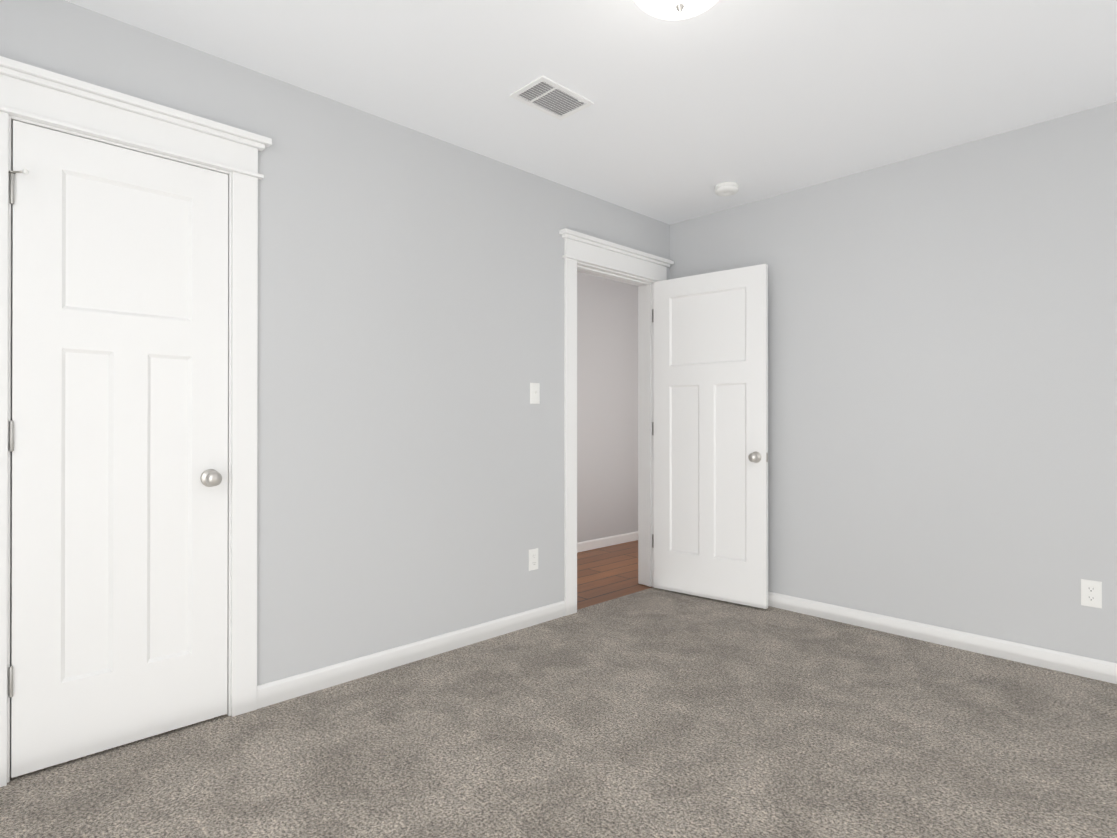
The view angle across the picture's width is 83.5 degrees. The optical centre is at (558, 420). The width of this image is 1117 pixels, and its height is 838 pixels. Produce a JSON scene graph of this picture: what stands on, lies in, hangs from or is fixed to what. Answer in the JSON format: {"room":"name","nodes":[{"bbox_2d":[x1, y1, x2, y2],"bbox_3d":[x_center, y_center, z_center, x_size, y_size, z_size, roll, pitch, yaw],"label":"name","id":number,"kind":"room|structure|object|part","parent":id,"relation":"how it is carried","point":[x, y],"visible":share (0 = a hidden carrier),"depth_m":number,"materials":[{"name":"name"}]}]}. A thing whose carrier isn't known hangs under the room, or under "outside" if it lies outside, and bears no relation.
{"room":"empty bedroom","nodes":[
{"label":"empty bedroom","id":0,"kind":"room"},
{"bbox_2d":[10,714,226,778],"bbox_3d":[-1.860,1.167,2.343,1.980,0.099,0.780,0,0,-44],"label":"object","id":1,"kind":"structure","parent":0,"point":[114,747],"depth_m":2.14,"materials":[{"name":"carpet"}]},
{"bbox_2d":[0,0,669,685],"bbox_3d":[-0.863,-0.097,2.846,4.407,2.530,0.150,0,0,-44],"label":"wall","id":2,"kind":"structure","parent":0,"point":[410,350],"depth_m":2.81,"materials":[{"name":"grey paint"}]},
{"bbox_2d":[8,173,13,697],"bbox_3d":[-1.691,0.043,1.934,0.011,1.620,0.017,0,0,-44],"label":"closet door hinges","id":3,"kind":"object","parent":2,"relation":"attached to","point":[11,449],"visible":1,"depth_m":1.93,"materials":[{"name":"silver metal"}]},
{"bbox_2d":[8,169,28,173],"bbox_3d":[-1.668,-0.769,1.932,0.061,0.016,0.018,0,0,6],"label":"door stop","id":4,"kind":"object","parent":2,"relation":"attached to","point":[24,171],"visible":1,"depth_m":1.93,"materials":[{"name":"grey metal"}]},
{"bbox_2d":[11,120,227,777],"bbox_3d":[-1.460,0.086,2.140,0.615,2.038,0.102,0,0,-44],"label":"closet door","id":5,"kind":"structure","parent":2,"relation":"in","point":[119,528],"depth_m":2.12,"materials":[{"name":"white wood"}]},
{"bbox_3d":[-1.270,0.212,2.299,0.066,0.066,0.067,0,0,-44],"label":"knob","id":6,"kind":"part","parent":5,"relation":"part of","materials":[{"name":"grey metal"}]},
{"bbox_2d":[0,56,271,786],"bbox_3d":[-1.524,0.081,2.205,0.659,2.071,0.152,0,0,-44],"label":"door frame","id":7,"kind":"structure","parent":2,"relation":"attached to","point":[11,118],"depth_m":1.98,"materials":[{"name":"white wood"}]},
{"bbox_2d":[257,601,565,708],"bbox_3d":[-0.568,1.076,3.015,1.686,0.085,0.013,0,0,-44],"label":"baseboard","id":8,"kind":"structure","parent":2,"relation":"attached to","point":[281,690],"depth_m":2.84,"materials":[{"name":"white wood"}]},
{"bbox_2d":[529,548,537,570],"bbox_3d":[-0.136,0.762,3.439,0.070,0.115,0.008,0,0,-44],"label":"electrical outlet","id":9,"kind":"object","parent":2,"relation":"attached to","point":[533,559],"visible":1,"depth_m":3.44,"materials":[{"name":"white plastic"}]},
{"bbox_2d":[530,383,539,403],"bbox_3d":[-0.125,-0.152,3.445,0.070,0.115,0.019,0,0,-44],"label":"light switch","id":10,"kind":"object","parent":2,"relation":"attached to","point":[534,393],"visible":1,"depth_m":3.44,"materials":[{"name":"white plastic"}]},
{"bbox_2d":[559,228,673,615],"bbox_3d":[0.344,0.015,3.981,1.044,2.214,0.203,0,0,-44],"label":"door frame","id":11,"kind":"structure","parent":2,"relation":"attached to","point":[589,250],"depth_m":3.91,"materials":[{"name":"white wood"}]},
{"bbox_2d":[652,309,653,547],"bbox_3d":[0.644,0.050,4.222,0.002,1.612,0.032,0,0,-44],"label":"bedroom jamb hinge leaves","id":12,"kind":"object","parent":2,"relation":"attached to","point":[652,431],"visible":0.36,"depth_m":4.23,"materials":[{"name":"silver metal"}]},
{"bbox_2d":[654,264,767,608],"bbox_3d":[0.919,0.091,3.920,0.762,2.038,0.102,0,0,39],"label":"bedroom door","id":13,"kind":"structure","parent":2,"relation":"in","point":[710,430],"depth_m":3.91,"materials":[{"name":"white wood"}]},
{"bbox_3d":[1.156,0.216,3.702,0.066,0.066,0.067,0,0,39],"label":"bedroom door knob","id":14,"kind":"part","parent":13,"relation":"part of","materials":[{"name":"silver metal"}]},
{"bbox_2d":[0,587,1116,837],"bbox_3d":[0.437,1.165,1.610,4.557,0.100,3.470,0,0,-44],"label":"floor carpet","id":15,"kind":"object","parent":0,"point":[654,713],"visible":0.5,"depth_m":2.12,"materials":[{"name":"grey carpet"}]},
{"bbox_2d":[65,0,1116,224],"bbox_3d":[0.843,-1.421,2.917,6.950,0.120,4.770,0,0,-44],"label":"ceiling","id":16,"kind":"structure","parent":0,"point":[680,120],"depth_m":2.45,"materials":[{"name":"white paint"}]},
{"bbox_2d":[509,75,593,119],"bbox_3d":[-0.027,-1.357,2.643,0.300,0.011,0.205,0,0,-44],"label":"ceiling vent","id":17,"kind":"object","parent":16,"relation":"in","point":[546,95],"visible":1,"depth_m":2.64,"materials":[{"name":"white metal"}]},
{"bbox_2d":[633,0,718,20],"bbox_3d":[0.364,-1.295,1.875,0.336,0.139,0.336,0,0,-44],"label":"ceiling light","id":18,"kind":"object","parent":16,"relation":"attached to","point":[672,10],"visible":1,"depth_m":1.90,"materials":[{"name":"white glass"}]},
{"bbox_2d":[715,182,737,195],"bbox_3d":[0.974,-1.339,3.622,0.132,0.041,0.132,0,0,-44],"label":"smoke detector","id":19,"kind":"object","parent":16,"relation":"attached to","point":[726,188],"visible":1,"depth_m":3.58,"materials":[{"name":"white plastic"}]},
{"bbox_2d":[577,272,637,542],"bbox_3d":[0.043,-0.115,5.354,4.700,2.480,0.150,0,0,-44],"label":"wall","id":20,"kind":"structure","parent":0,"point":[607,407],"depth_m":5.63,"materials":[{"name":"grey paint"}]},
{"bbox_2d":[577,531,637,552],"bbox_3d":[0.100,1.084,5.293,4.700,0.082,0.013,0,0,-44],"label":"baseboard","id":21,"kind":"structure","parent":20,"relation":"attached to","point":[604,542],"depth_m":5.60,"materials":[{"name":"white wood"}]},
{"bbox_2d":[577,540,651,609],"bbox_3d":[0.443,1.176,4.938,4.700,0.096,1.300,0,0,-44],"label":"floor","id":22,"kind":"structure","parent":0,"point":[607,573],"depth_m":4.59,"materials":[{"name":"brown wood"}]},
{"bbox_2d":[670,102,1116,662],"bbox_3d":[1.974,-0.121,3.194,0.150,2.480,3.600,0,0,-44],"label":"wall","id":23,"kind":"structure","parent":0,"point":[942,388],"depth_m":3.11,"materials":[{"name":"grey paint"}]},
{"bbox_2d":[768,591,1116,683],"bbox_3d":[1.915,1.077,3.134,0.013,0.085,3.300,0,0,-44],"label":"baseboard","id":24,"kind":"structure","parent":23,"relation":"attached to","point":[1092,668],"depth_m":3.08,"materials":[{"name":"white wood"}]},
{"bbox_2d":[1081,579,1101,607],"bbox_3d":[2.318,0.752,2.722,0.008,0.115,0.070,0,0,-44],"label":"electrical outlet","id":25,"kind":"object","parent":23,"relation":"attached to","point":[1091,593],"visible":1,"depth_m":2.72,"materials":[{"name":"white plastic"}]}
]}

